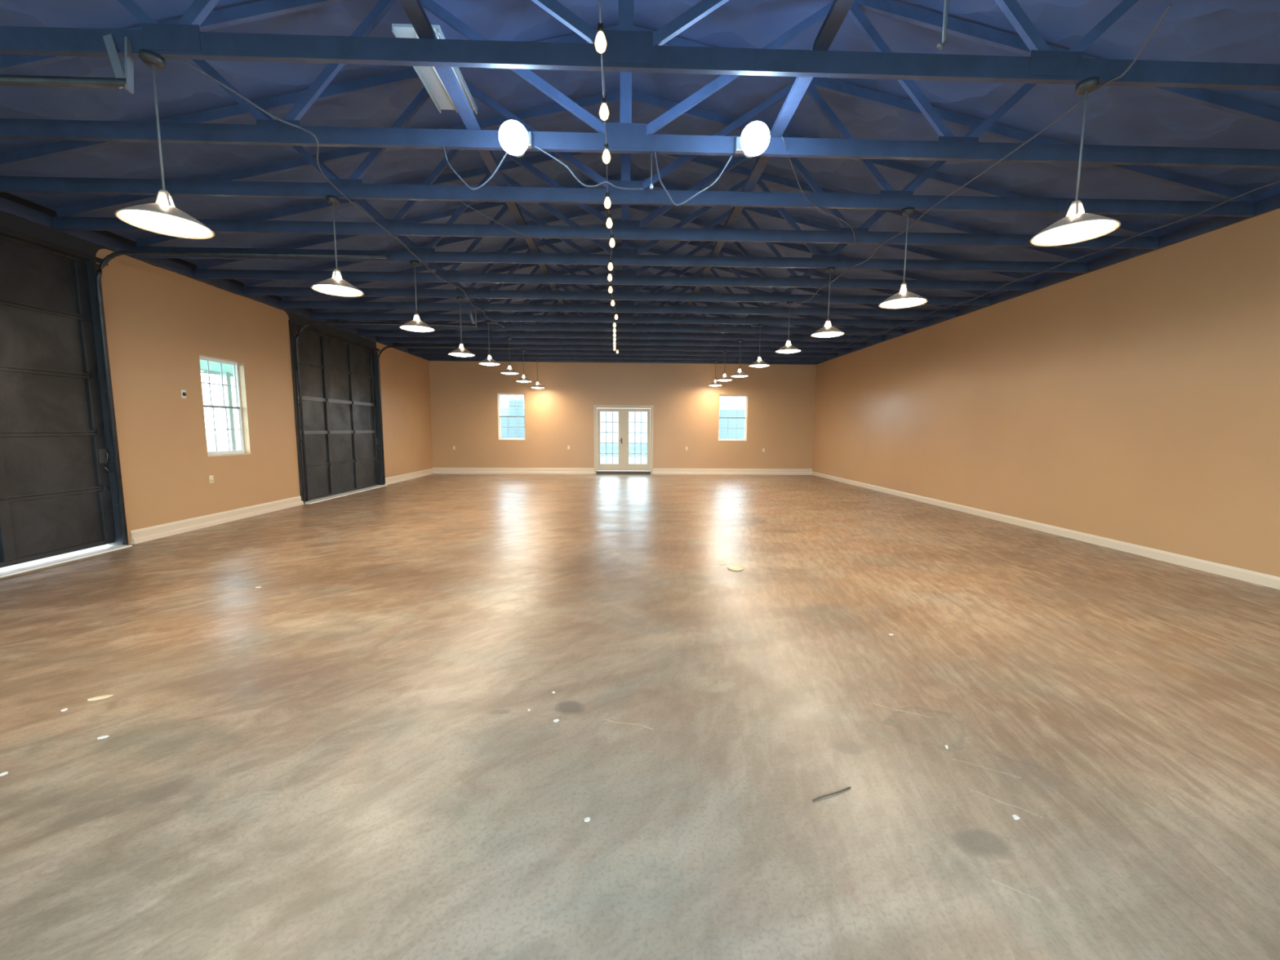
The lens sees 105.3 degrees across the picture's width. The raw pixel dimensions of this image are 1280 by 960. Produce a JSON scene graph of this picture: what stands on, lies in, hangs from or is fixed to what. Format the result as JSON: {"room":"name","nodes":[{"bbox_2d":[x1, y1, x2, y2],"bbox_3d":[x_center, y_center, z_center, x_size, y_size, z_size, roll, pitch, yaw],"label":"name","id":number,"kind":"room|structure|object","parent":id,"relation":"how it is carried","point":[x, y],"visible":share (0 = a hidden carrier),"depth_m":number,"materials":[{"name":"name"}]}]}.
{"room":"empty event hall","nodes":[
{"label":"empty event hall","id":0,"kind":"room"},
{"bbox_2d":[0,191,432,545],"bbox_3d":[-6.583,-1.139,6.399,0.150,3.862,19.360,0,6,-2],"label":"wall","id":1,"kind":"structure","parent":0,"point":[159,321],"depth_m":7.12,"materials":[{"name":"paint"}]},
{"bbox_2d":[181,390,186,398],"bbox_3d":[-6.516,-1.228,6.981,0.020,0.116,0.072,0,6,-2],"label":"thermostat","id":2,"kind":"object","parent":1,"relation":"attached to","point":[183,392],"visible":1,"depth_m":6.97,"materials":[{"name":"white paint"}]},
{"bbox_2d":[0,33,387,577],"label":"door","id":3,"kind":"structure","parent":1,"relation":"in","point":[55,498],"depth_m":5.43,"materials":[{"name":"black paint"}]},
{"bbox_2d":[208,475,213,483],"bbox_3d":[-6.533,-0.011,7.454,0.020,0.116,0.072,0,6,-2],"label":"wall outlet","id":4,"kind":"object","parent":1,"relation":"attached to","point":[211,477],"visible":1,"depth_m":7.44,"materials":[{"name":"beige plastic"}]},
{"bbox_2d":[0,196,429,359],"bbox_3d":[-6.474,-2.903,6.117,0.040,0.130,19.160,0,6,-2],"label":"ceiling beam","id":5,"kind":"structure","parent":1,"relation":"attached to","point":[7,206],"depth_m":6.43,"materials":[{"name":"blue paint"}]},
{"bbox_2d":[129,495,303,543],"bbox_3d":[-6.533,0.563,7.876,0.050,0.170,3.300,0,6,-2],"label":"baseboard","id":6,"kind":"structure","parent":1,"relation":"attached to","point":[143,535],"depth_m":7.35,"materials":[{"name":"beige paint"}]},
{"bbox_2d":[199,355,251,457],"bbox_3d":[-6.618,-1.148,7.732,0.162,1.518,0.853,0,6,-2],"label":"window","id":7,"kind":"structure","parent":1,"relation":"in","point":[235,365],"depth_m":7.91,"materials":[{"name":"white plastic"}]},
{"bbox_2d":[201,360,235,406],"bbox_3d":[-6.678,-1.509,7.693,0.010,0.688,0.741,0,6,-2],"label":"grille","id":8,"kind":"object","parent":7,"relation":"attached to","point":[220,362],"depth_m":7.79,"materials":[{"name":"grey"}]},
{"bbox_2d":[205,407,239,451],"bbox_3d":[-6.660,-0.805,7.767,0.010,0.688,0.741,0,6,-2],"label":"grille","id":9,"kind":"object","parent":7,"relation":"attached to","point":[237,408],"depth_m":7.89,"materials":[{"name":"grey"}]},
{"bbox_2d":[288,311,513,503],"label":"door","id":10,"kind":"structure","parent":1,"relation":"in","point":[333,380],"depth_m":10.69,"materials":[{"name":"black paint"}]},
{"bbox_2d":[384,468,434,484],"bbox_3d":[-6.733,-0.127,14.422,0.050,0.180,3.310,0,6,-2],"label":"baseboard","id":11,"kind":"structure","parent":1,"relation":"attached to","point":[397,478],"depth_m":14.16,"materials":[{"name":"beige paint"}]},
{"bbox_2d":[428,314,816,468],"bbox_3d":[-0.494,-2.812,16.072,12.910,5.250,0.150,0,6,-2],"label":"wall","id":12,"kind":"structure","parent":0,"point":[464,406],"depth_m":16.05,"materials":[{"name":"beige paint"}]},
{"bbox_2d":[497,393,525,439],"bbox_3d":[-4.202,-2.071,16.030,0.888,1.518,0.162,0,6,-2],"label":"window","id":13,"kind":"structure","parent":12,"relation":"in","point":[499,394],"depth_m":16.06,"materials":[{"name":"white plastic"}]},
{"bbox_2d":[500,417,524,437],"bbox_3d":[-4.205,-1.732,16.106,0.776,0.688,0.010,0,6,-2],"label":"grille","id":14,"kind":"object","parent":13,"relation":"attached to","point":[516,427],"depth_m":16.10,"materials":[{"name":"grey"}]},
{"bbox_2d":[507,395,524,416],"bbox_3d":[-4.201,-2.438,16.054,0.776,0.688,0.010,0,6,-2],"label":"grille","id":15,"kind":"object","parent":13,"relation":"attached to","point":[508,395],"depth_m":16.06,"materials":[{"name":"grey"}]},
{"bbox_2d":[432,467,594,474],"bbox_3d":[-4.169,-0.300,16.122,5.280,0.200,0.050,0,6,-2],"label":"baseboard","id":16,"kind":"structure","parent":12,"relation":"attached to","point":[437,470],"depth_m":16.12,"materials":[{"name":"beige paint"}]},
{"bbox_2d":[428,357,817,364],"bbox_3d":[-0.485,-3.886,15.860,12.610,0.150,0.050,0,6,-2],"label":"trim","id":17,"kind":"structure","parent":12,"relation":"attached to","point":[466,359],"depth_m":15.83,"materials":[{"name":"black paint"}]},
{"bbox_2d":[593,404,653,474],"bbox_3d":[-0.544,-1.332,16.198,1.965,2.280,0.164,0,6,-2],"label":"door","id":18,"kind":"structure","parent":12,"relation":"in","point":[623,467],"depth_m":16.18,"materials":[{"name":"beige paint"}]},
{"bbox_2d":[653,468,812,475],"bbox_3d":[3.113,-0.281,16.347,5.370,0.200,0.050,0,6,-2],"label":"baseboard","id":19,"kind":"structure","parent":12,"relation":"attached to","point":[655,471],"depth_m":16.35,"materials":[{"name":"beige paint"}]},
{"bbox_2d":[718,395,746,440],"bbox_3d":[3.080,-2.062,16.254,0.958,1.518,0.162,0,6,-2],"label":"window","id":20,"kind":"structure","parent":12,"relation":"in","point":[728,396],"depth_m":16.28,"materials":[{"name":"white plastic"}]},
{"bbox_2d":[719,417,737,439],"bbox_3d":[3.077,-1.724,16.329,0.846,0.688,0.010,0,6,-2],"label":"grille","id":21,"kind":"object","parent":20,"relation":"attached to","point":[719,418],"depth_m":16.34,"materials":[{"name":"grey"}]},
{"bbox_2d":[720,396,743,417],"bbox_3d":[3.080,-2.430,16.278,0.846,0.688,0.010,0,6,-2],"label":"grille","id":22,"kind":"object","parent":20,"relation":"attached to","point":[736,406],"depth_m":16.27,"materials":[{"name":"grey"}]},
{"bbox_2d":[0,473,1279,959],"bbox_3d":[-0.215,0.905,6.732,13.110,0.200,19.710,0,6,-2],"label":"floor","id":23,"kind":"structure","parent":0,"point":[342,756],"depth_m":2.41,"materials":[{"name":"concrete"}]},
{"bbox_2d":[87,694,113,700],"bbox_3d":[-2.992,1.206,2.707,0.101,0.004,0.034,-3,7,-30],"label":"paper scrap","id":24,"kind":"object","parent":23,"relation":"on","point":[106,695],"visible":1,"depth_m":2.70,"materials":[{"name":"beige"}]},
{"bbox_2d":[727,565,743,570],"bbox_3d":[1.035,0.955,5.292,0.168,0.014,0.168,0,6,-2],"label":"round lid","id":25,"kind":"object","parent":23,"relation":"on","point":[730,567],"visible":1,"depth_m":5.28,"materials":[{"name":"beige"}]},
{"bbox_2d":[813,786,850,800],"bbox_3d":[0.795,1.297,2.018,0.197,0.007,0.010,-2,6,-22],"label":"twig","id":26,"kind":"object","parent":23,"relation":"on","point":[826,795],"visible":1,"depth_m":2.01,"materials":[{"name":"brown"}]},
{"bbox_2d":[1012,814,1019,819],"bbox_3d":[1.465,1.316,1.906,0.024,0.004,0.019,-2,6,-19],"label":"paper scrap","id":27,"kind":"object","parent":23,"relation":"on","point":[1015,816],"visible":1,"depth_m":1.90,"materials":[{"name":"white"}]},
{"bbox_2d":[0,0,1279,347],"bbox_3d":[-0.183,-3.759,6.245,12.920,1.521,19.510,0,6,-2],"label":"roof trusses","id":28,"kind":"structure","parent":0,"point":[1223,31],"depth_m":4.81,"materials":[{"name":"metal"}]},
{"bbox_2d":[391,23,418,38],"label":"fluorescent fixture","id":29,"kind":"object","parent":28,"relation":"hanging from","point":[399,30],"depth_m":3.49,"materials":[{"name":"white metal"}]},
{"bbox_2d":[413,66,457,112],"label":"fluorescent fixture","id":30,"kind":"object","parent":28,"relation":"hanging from","point":[432,82],"depth_m":4.06,"materials":[{"name":"white metal"}]},
{"bbox_2d":[431,24,445,39],"label":"fluorescent fixture","id":31,"kind":"object","parent":28,"relation":"hanging from","point":[437,28],"depth_m":3.49,"materials":[{"name":"white metal"}]},
{"bbox_2d":[451,66,477,114],"label":"fluorescent fixture","id":32,"kind":"object","parent":28,"relation":"hanging from","point":[456,70],"depth_m":4.06,"materials":[{"name":"white metal"}]},
{"bbox_2d":[52,90,1159,248],"bbox_3d":[-0.165,-3.526,5.481,12.520,1.573,0.041,0,6,-2],"label":"roof truss","id":33,"kind":"object","parent":28,"relation":"attached to","point":[624,228],"visible":0.63,"depth_m":5.50,"materials":[{"name":"blue paint"}]},
{"bbox_2d":[399,0,584,345],"bbox_3d":[-1.441,-3.259,9.040,0.090,0.036,13.580,0,6,-2],"label":"ceiling beam","id":34,"kind":"structure","parent":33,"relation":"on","point":[414,10],"depth_m":3.46,"materials":[{"name":"blue paint"}]},
{"bbox_2d":[463,203,542,239],"bbox_3d":[-1.408,-2.673,5.114,0.026,0.047,1.050,4,7,33],"label":"electrical cable","id":35,"kind":"object","parent":33,"relation":"attached to","point":[464,203],"visible":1,"depth_m":5.05,"materials":[{"name":"grey plastic"}]},
{"bbox_2d":[793,3,1172,311],"bbox_3d":[2.815,-2.725,5.613,0.201,0.083,6.250,0,6,0],"label":"electrical cable","id":36,"kind":"object","parent":33,"relation":"attached to","point":[1170,4],"visible":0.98,"depth_m":3.51,"materials":[{"name":"grey plastic"}]},
{"bbox_2d":[133,151,1088,272],"bbox_3d":[-0.192,-3.617,6.356,12.520,1.573,0.041,0,6,-2],"label":"roof truss","id":37,"kind":"object","parent":28,"relation":"attached to","point":[624,255],"visible":0.66,"depth_m":6.39,"materials":[{"name":"blue paint"},{"name":"blue timber paint"}]},
{"bbox_2d":[184,60,504,328],"bbox_3d":[-2.685,-2.827,6.596,0.349,0.094,7.467,0,6,-3],"label":"electrical cable","id":38,"kind":"object","parent":37,"relation":"attached to","point":[185,61],"visible":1,"depth_m":3.56,"materials":[{"name":"grey plastic"}]},
{"bbox_2d":[399,260,435,332],"bbox_3d":[-2.937,-2.406,6.400,0.436,0.876,0.436,6,8,44],"label":"pendant lamp","id":39,"kind":"object","parent":37,"relation":"hanging from","point":[415,325],"visible":1,"depth_m":6.36,"materials":[{"name":"silver metal"}]},
{"bbox_2d":[400,325,433,331],"bbox_3d":[-2.939,-1.989,6.444,0.394,0.036,0.394,6,8,44],"label":"diffuser","id":40,"kind":"object","parent":39,"relation":"attached to","point":[411,328],"depth_m":6.38,"materials":[{"name":"plastic"}]},
{"bbox_2d":[810,266,844,337],"bbox_3d":[2.542,-2.387,6.570,0.436,0.888,0.436,-3,7,-26],"label":"pendant lamp","id":41,"kind":"object","parent":37,"relation":"hanging from","point":[827,331],"visible":1,"depth_m":6.53,"materials":[{"name":"metal"}]},
{"bbox_2d":[812,332,843,337],"bbox_3d":[2.539,-1.963,6.614,0.394,0.036,0.394,-3,7,-26],"label":"diffuser","id":42,"kind":"object","parent":41,"relation":"attached to","point":[815,334],"depth_m":6.55,"materials":[{"name":"plastic"}]},
{"bbox_2d":[193,173,1034,290],"bbox_3d":[-0.219,-3.709,7.231,12.520,1.573,0.041,0,6,-2],"label":"roof truss","id":43,"kind":"object","parent":28,"relation":"attached to","point":[624,277],"visible":0.64,"depth_m":7.25,"materials":[{"name":"blue paint"},{"name":"blue timber paint"}]},
{"bbox_2d":[833,180,1279,350],"bbox_3d":[5.362,-3.012,8.584,0.105,0.051,9.246,0,6,-2],"label":"electrical cable","id":44,"kind":"object","parent":43,"relation":"attached to","point":[1278,180],"visible":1,"depth_m":5.67,"materials":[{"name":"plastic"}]},
{"bbox_2d":[240,204,991,305],"bbox_3d":[-0.246,-3.800,8.107,12.520,1.573,0.041,0,6,-2],"label":"roof truss","id":45,"kind":"object","parent":28,"relation":"attached to","point":[624,293],"visible":0.6,"depth_m":8.13,"materials":[{"name":"blue paint"},{"name":"blue timber paint"}]},
{"bbox_2d":[448,297,475,356],"bbox_3d":[-2.991,-2.552,8.155,0.436,0.952,0.436,-3,7,-27],"label":"pendant lamp","id":46,"kind":"object","parent":45,"relation":"hanging from","point":[461,351],"visible":1,"depth_m":8.11,"materials":[{"name":"silver metal"}]},
{"bbox_2d":[448,353,473,356],"bbox_3d":[-2.993,-2.096,8.202,0.394,0.036,0.394,-3,7,-27],"label":"diffuser","id":47,"kind":"object","parent":46,"relation":"attached to","point":[451,354],"depth_m":8.14,"materials":[{"name":"plastic"}]},
{"bbox_2d":[775,301,801,353],"bbox_3d":[2.538,-2.595,8.319,0.436,0.837,0.436,-4,7,-33],"label":"pendant lamp","id":48,"kind":"object","parent":45,"relation":"hanging from","point":[788,348],"visible":1,"depth_m":8.27,"materials":[{"name":"metal"}]},
{"bbox_2d":[776,349,799,353],"bbox_3d":[2.536,-2.197,8.361,0.394,0.036,0.394,-4,7,-33],"label":"diffuser","id":49,"kind":"object","parent":48,"relation":"attached to","point":[780,351],"depth_m":8.28,"materials":[{"name":"plastic"}]},
{"bbox_2d":[279,238,956,316],"bbox_3d":[-0.272,-3.892,8.982,12.520,1.573,0.041,0,6,-2],"label":"roof truss","id":50,"kind":"object","parent":28,"relation":"attached to","point":[624,306],"visible":0.6,"depth_m":9.01,"materials":[{"name":"metal"}]},
{"bbox_2d":[665,0,854,346],"bbox_3d":[0.897,-3.253,9.113,0.090,0.036,13.580,0,6,-2],"label":"ceiling beam","id":51,"kind":"structure","parent":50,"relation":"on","point":[839,9],"depth_m":3.46,"materials":[{"name":"blue timber paint"}]},
{"bbox_2d":[310,242,928,326],"bbox_3d":[-0.299,-3.983,9.857,12.520,1.573,0.041,0,6,-2],"label":"roof truss","id":52,"kind":"object","parent":28,"relation":"attached to","point":[623,317],"visible":0.62,"depth_m":9.88,"materials":[{"name":"metal"}]},
{"bbox_2d":[478,320,500,365],"bbox_3d":[-3.061,-2.773,9.901,0.436,0.876,0.436,0,6,-6],"label":"pendant lamp","id":53,"kind":"object","parent":52,"relation":"hanging from","point":[488,362],"visible":1,"depth_m":9.86,"materials":[{"name":"metal"}]},
{"bbox_2d":[480,363,499,365],"bbox_3d":[-3.063,-2.355,9.944,0.394,0.036,0.394,0,6,-6],"label":"diffuser","id":54,"kind":"object","parent":53,"relation":"attached to","point":[486,364],"depth_m":9.88,"materials":[{"name":"plastic"}]},
{"bbox_2d":[748,324,769,367],"bbox_3d":[2.470,-2.768,10.071,0.436,0.858,0.436,4,7,32],"label":"pendant lamp","id":55,"kind":"object","parent":52,"relation":"hanging from","point":[758,363],"visible":1,"depth_m":10.02,"materials":[{"name":"metal"}]},
{"bbox_2d":[750,364,768,367],"bbox_3d":[2.468,-2.359,10.113,0.394,0.036,0.394,4,7,32],"label":"diffuser","id":56,"kind":"object","parent":55,"relation":"attached to","point":[752,366],"depth_m":10.04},
{"bbox_2d":[336,264,903,334],"bbox_3d":[-0.326,-4.075,10.733,12.520,1.573,0.041,0,6,-2],"label":"roof truss","id":57,"kind":"object","parent":28,"relation":"attached to","point":[740,328],"visible":0.63,"depth_m":10.77,"materials":[{"name":"blue paint"},{"name":"blue timber paint"}]},
{"bbox_2d":[358,273,883,342],"bbox_3d":[-0.353,-4.167,11.608,12.520,1.573,0.041,0,6,-2],"label":"roof truss","id":58,"kind":"object","parent":28,"relation":"attached to","point":[363,331],"visible":0.54,"depth_m":11.64,"materials":[{"name":"metal"}]},
{"bbox_2d":[500,337,519,374],"bbox_3d":[-3.115,-2.961,11.651,0.436,0.865,0.436,-4,7,-37],"label":"pendant lamp","id":59,"kind":"object","parent":58,"relation":"hanging from","point":[509,371],"visible":1,"depth_m":11.60,"materials":[{"name":"metal"}]},
{"bbox_2d":[502,372,518,374],"bbox_3d":[-3.118,-2.549,11.694,0.394,0.036,0.394,-4,7,-37],"label":"diffuser","id":60,"kind":"object","parent":59,"relation":"attached to","point":[508,373],"depth_m":11.60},
{"bbox_2d":[730,339,748,377],"bbox_3d":[2.421,-2.938,11.823,0.436,0.884,0.436,-1,6,-16],"label":"pendant lamp","id":61,"kind":"object","parent":58,"relation":"hanging from","point":[740,374],"visible":1,"depth_m":11.77,"materials":[{"name":"metal"}]},
{"bbox_2d":[377,284,865,347],"bbox_3d":[-0.380,-4.258,12.483,12.520,1.573,0.041,0,6,-2],"label":"roof truss","id":62,"kind":"object","parent":28,"relation":"attached to","point":[381,339],"visible":0.47,"depth_m":12.51,"materials":[{"name":"metal"}]},
{"bbox_2d":[393,299,849,352],"bbox_3d":[-0.406,-4.350,13.358,12.520,1.573,0.041,0,6,-2],"label":"roof truss","id":63,"kind":"object","parent":28,"relation":"attached to","point":[525,346],"visible":0.41,"depth_m":13.40,"materials":[{"name":"metal"}]},
{"bbox_2d":[515,348,531,382],"bbox_3d":[-3.200,-3.132,13.402,0.436,0.889,0.436,-2,6,-22],"label":"pendant lamp","id":64,"kind":"object","parent":63,"relation":"hanging from","point":[522,379],"visible":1,"depth_m":13.34,"materials":[{"name":"metal"}]},
{"bbox_2d":[716,351,732,381],"bbox_3d":[2.356,-3.158,13.569,0.436,0.809,0.436,-5,8,-44],"label":"pendant lamp","id":65,"kind":"object","parent":63,"relation":"hanging from","point":[724,378],"visible":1,"depth_m":13.51,"materials":[{"name":"metal"}]},
{"bbox_2d":[408,300,835,357],"bbox_3d":[-0.433,-4.441,14.234,12.520,1.573,0.041,0,6,-2],"label":"roof truss","id":66,"kind":"object","parent":28,"relation":"attached to","point":[410,350],"visible":0.44,"depth_m":14.28,"materials":[{"name":"metal"}]},
{"bbox_2d":[420,312,824,361],"bbox_3d":[-0.460,-4.533,15.109,12.520,1.573,0.041,0,6,-2],"label":"roof truss","id":67,"kind":"object","parent":28,"relation":"attached to","point":[423,355],"visible":0.38,"depth_m":15.15,"materials":[{"name":"metal"}]},
{"bbox_2d":[530,358,544,388],"bbox_3d":[-3.186,-3.303,15.156,0.436,0.915,0.436,1,6,4],"label":"pendant lamp","id":68,"kind":"object","parent":67,"relation":"hanging from","point":[537,385],"visible":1,"depth_m":15.10,"materials":[{"name":"metal"}]},
{"bbox_2d":[708,360,721,386],"bbox_3d":[2.369,-3.347,15.321,0.436,0.798,0.436,2,6,11],"label":"pendant lamp","id":69,"kind":"object","parent":67,"relation":"hanging from","point":[715,383],"visible":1,"depth_m":15.27,"materials":[{"name":"metal"}]},
{"bbox_2d":[0,24,1255,217],"bbox_3d":[-0.139,-3.434,4.605,12.520,1.573,0.041,0,6,-2],"label":"roof truss","id":70,"kind":"object","parent":28,"relation":"attached to","point":[353,188],"visible":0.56,"depth_m":4.64,"materials":[{"name":"metal"}]},
{"bbox_2d":[311,195,364,297],"bbox_3d":[-2.899,-2.227,4.649,0.436,0.869,0.436,5,7,36],"label":"pendant lamp","id":71,"kind":"object","parent":70,"relation":"hanging from","point":[335,286],"visible":1,"depth_m":4.62,"materials":[{"name":"silver metal"}]},
{"bbox_2d":[313,284,361,295],"bbox_3d":[-2.902,-1.813,4.692,0.394,0.036,0.394,5,7,36],"label":"diffuser","id":72,"kind":"object","parent":71,"relation":"attached to","point":[333,290],"depth_m":4.63,"materials":[{"name":"plastic"}]},
{"bbox_2d":[782,136,855,242],"bbox_3d":[1.749,-2.637,4.645,0.167,0.109,2.344,5,8,39],"label":"electrical cable","id":73,"kind":"object","parent":70,"relation":"attached to","point":[782,136],"visible":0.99,"depth_m":4.51,"materials":[{"name":"grey plastic"}]},
{"bbox_2d":[878,206,928,309],"bbox_3d":[2.620,-2.191,4.821,0.436,0.914,0.436,4,7,29],"label":"pendant lamp","id":74,"kind":"object","parent":70,"relation":"hanging from","point":[904,299],"visible":1,"depth_m":4.79,"materials":[{"name":"metal"}]},
{"bbox_2d":[880,297,925,307],"bbox_3d":[2.618,-1.754,4.867,0.394,0.036,0.394,4,7,29],"label":"diffuser","id":75,"kind":"object","parent":74,"relation":"attached to","point":[890,302],"depth_m":4.80,"materials":[{"name":"plastic"}]},
{"bbox_2d":[0,0,1279,168],"bbox_3d":[-0.112,-3.343,3.730,12.520,1.573,0.041,0,6,-2],"label":"roof truss","id":76,"kind":"object","parent":28,"relation":"attached to","point":[624,136],"visible":0.66,"depth_m":3.77,"materials":[{"name":"blue paint"},{"name":"blue timber paint"}]},
{"bbox_2d":[443,146,507,190],"bbox_3d":[-1.241,-2.395,3.729,0.561,0.337,0.025,1,6,9],"label":"electrical cable","id":77,"kind":"object","parent":76,"relation":"hanging from","point":[506,153],"visible":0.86,"depth_m":3.74,"materials":[{"name":"grey plastic"}]},
{"bbox_2d":[498,120,532,157],"bbox_3d":[-0.870,-2.442,3.505,0.200,0.360,0.530,0,6,-2],"label":"light","id":78,"kind":"object","parent":76,"relation":"attached to","point":[514,139],"visible":1,"depth_m":3.29,"materials":[{"name":"glass"}]},
{"bbox_2d":[514,151,524,157],"bbox_3d":[-0.869,-2.357,3.464,0.104,0.104,0.080,0,6,-2],"label":"socket","id":79,"kind":"object","parent":78,"relation":"attached to","point":[521,155],"depth_m":3.49,"materials":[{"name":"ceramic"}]},
{"bbox_2d":[534,145,642,190],"bbox_3d":[-0.392,-2.395,3.758,0.823,0.291,0.036,0,6,-4],"label":"electrical cable","id":80,"kind":"object","parent":78,"relation":"attached to","point":[535,146],"visible":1,"depth_m":3.77,"materials":[{"name":"grey plastic"}]},
{"bbox_2d":[649,149,653,189],"bbox_3d":[0.090,-2.406,3.777,0.032,0.297,0.032,6,8,43],"label":"cable","id":81,"kind":"object","parent":76,"relation":"hanging from","point":[651,184],"visible":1,"depth_m":3.78,"materials":[{"name":"grey plastic"}]},
{"bbox_2d":[653,151,733,205],"bbox_3d":[0.409,-2.348,3.786,0.610,0.424,0.060,1,6,4],"label":"electrical cable","id":82,"kind":"object","parent":76,"relation":"hanging from","point":[731,156],"visible":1,"depth_m":3.79,"materials":[{"name":"grey plastic"}]},
{"bbox_2d":[734,120,769,158],"bbox_3d":[0.797,-2.454,3.555,0.200,0.328,0.530,0,6,-2],"label":"light","id":83,"kind":"object","parent":76,"relation":"attached to","point":[754,139],"visible":1,"depth_m":3.34,"materials":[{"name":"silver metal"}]},
{"bbox_2d":[743,151,753,158],"bbox_3d":[0.798,-2.385,3.512,0.104,0.104,0.080,0,6,-2],"label":"socket","id":84,"kind":"object","parent":83,"relation":"attached to","point":[746,155],"depth_m":3.53,"materials":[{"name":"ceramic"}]},
{"bbox_2d":[0,0,1279,90],"bbox_3d":[-0.085,-3.251,2.855,12.520,1.573,0.041,0,6,-2],"label":"roof truss","id":85,"kind":"object","parent":28,"relation":"attached to","point":[627,50],"visible":0.94,"depth_m":2.91,"materials":[{"name":"blue paint"},{"name":"blue timber paint"}]},
{"bbox_2d":[114,48,214,239],"bbox_3d":[-2.854,-1.997,2.903,0.436,0.964,0.436,-2,6,-23],"label":"pendant lamp","id":86,"kind":"object","parent":85,"relation":"hanging from","point":[162,217],"visible":1,"depth_m":2.88,"materials":[{"name":"silver metal"}]},
{"bbox_2d":[120,209,210,236],"bbox_3d":[-2.857,-1.535,2.951,0.394,0.036,0.394,-2,6,-23],"label":"diffuser","id":87,"kind":"object","parent":86,"relation":"attached to","point":[165,222],"depth_m":2.90,"materials":[{"name":"plastic"}]},
{"bbox_2d":[595,0,618,353],"bbox_3d":[-0.416,-2.843,7.418,0.143,0.202,10.766,0,6,-2],"label":"string lights","id":88,"kind":"object","parent":85,"relation":"hanging from","point":[600,41],"visible":1,"depth_m":3.58,"materials":[{"name":"grey"}]},
{"bbox_2d":[597,22,604,33],"bbox_3d":[-0.204,-2.344,2.537,0.036,0.040,0.036,0,6,-2],"label":"socket","id":89,"kind":"object","parent":88,"relation":"attached to","point":[600,25],"depth_m":2.52,"materials":[{"name":"black"}]},
{"bbox_2d":[601,96,606,104],"bbox_3d":[-0.228,-2.403,3.095,0.036,0.040,0.036,0,6,-2],"label":"socket","id":90,"kind":"object","parent":88,"relation":"attached to","point":[603,99],"depth_m":3.08,"materials":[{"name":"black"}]},
{"bbox_2d":[604,143,608,150],"bbox_3d":[-0.248,-2.456,3.603,0.036,0.040,0.036,0,6,-2],"label":"socket","id":91,"kind":"object","parent":88,"relation":"attached to","point":[606,145],"depth_m":3.59,"materials":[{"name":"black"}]},
{"bbox_2d":[1030,76,1120,246],"bbox_3d":[2.771,-2.006,3.074,0.436,0.916,0.436,-1,6,-15],"label":"pendant lamp","id":92,"kind":"object","parent":85,"relation":"hanging from","point":[1077,226],"visible":1,"depth_m":3.05,"materials":[{"name":"metal"}]},
{"bbox_2d":[1034,220,1116,244],"bbox_3d":[2.768,-1.569,3.119,0.394,0.036,0.394,-1,6,-15],"label":"diffuser","id":93,"kind":"object","parent":92,"relation":"attached to","point":[1068,232],"depth_m":3.07,"materials":[{"name":"plastic"}]},
{"bbox_2d":[935,0,948,49],"bbox_3d":[1.802,-3.095,2.870,0.061,1.043,0.027,0,6,-2],"label":"hanging rod","id":94,"kind":"object","parent":28,"relation":"hanging from","point":[938,46],"visible":1,"depth_m":2.90,"materials":[{"name":"silver metal"}]},
{"bbox_2d":[812,208,1279,577],"bbox_3d":[6.171,-1.007,6.803,0.150,3.660,19.360,0,6,-2],"label":"wall","id":95,"kind":"structure","parent":0,"point":[1135,400],"depth_m":6.42,"materials":[{"name":"beige paint"}]},
{"bbox_2d":[811,471,1279,590],"bbox_3d":[6.080,0.762,6.910,0.016,0.118,19.210,0,6,-2],"label":"baseboard","id":96,"kind":"structure","parent":95,"relation":"attached to","point":[1258,578],"depth_m":6.37,"materials":[{"name":"beige paint"}]},
{"bbox_2d":[816,193,1279,364],"bbox_3d":[6.090,-2.871,6.505,0.040,0.130,19.160,0,6,-2],"label":"ceiling beam","id":97,"kind":"structure","parent":95,"relation":"attached to","point":[1271,203],"depth_m":6.20,"materials":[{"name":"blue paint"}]},
{"bbox_2d":[857,186,1279,342],"bbox_3d":[6.182,-2.928,6.603,0.150,0.204,19.360,0,6,-2],"label":"trim","id":98,"kind":"structure","parent":95,"relation":"attached to","point":[1276,190],"depth_m":5.69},
{"label":"outside","id":99,"kind":"structure","parent":0,"visible":0},
{"bbox_2d":[0,439,647,568],"bbox_3d":[-0.619,-0.304,20.068,120.000,0.130,100.000,0,6,-2],"label":"ground","id":100,"kind":"structure","parent":99,"point":[222,446],"depth_m":29.58,"materials":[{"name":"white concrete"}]},
{"bbox_2d":[200,360,236,450],"bbox_3d":[-7.803,-0.986,11.226,1.950,2.980,8.400,0,6,-2],"label":"porch roof","id":101,"kind":"structure","parent":100,"relation":"on","point":[214,367],"depth_m":10.17,"materials":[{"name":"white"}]},
{"bbox_2d":[500,400,524,438],"bbox_3d":[-6.239,-1.943,20.770,6.800,2.920,0.080,0,6,-2],"label":"fence","id":102,"kind":"object","parent":100,"relation":"on","point":[520,410],"visible":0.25,"depth_m":20.70,"materials":[{"name":"glass"}]},
{"bbox_2d":[500,407,744,456],"bbox_3d":[-1.036,-3.316,33.823,28.000,3.000,6.000,0,6,-2],"label":"building","id":103,"kind":"structure","parent":100,"relation":"on","point":[504,411],"depth_m":30.84,"materials":[{"name":"white metal"}]},
{"bbox_2d":[719,409,744,439],"bbox_3d":[5.139,-1.792,21.637,8.400,2.570,0.080,0,6,-2],"label":"fence","id":104,"kind":"object","parent":100,"relation":"on","point":[734,424],"visible":0.02,"depth_m":21.50,"materials":[{"name":"glass"}]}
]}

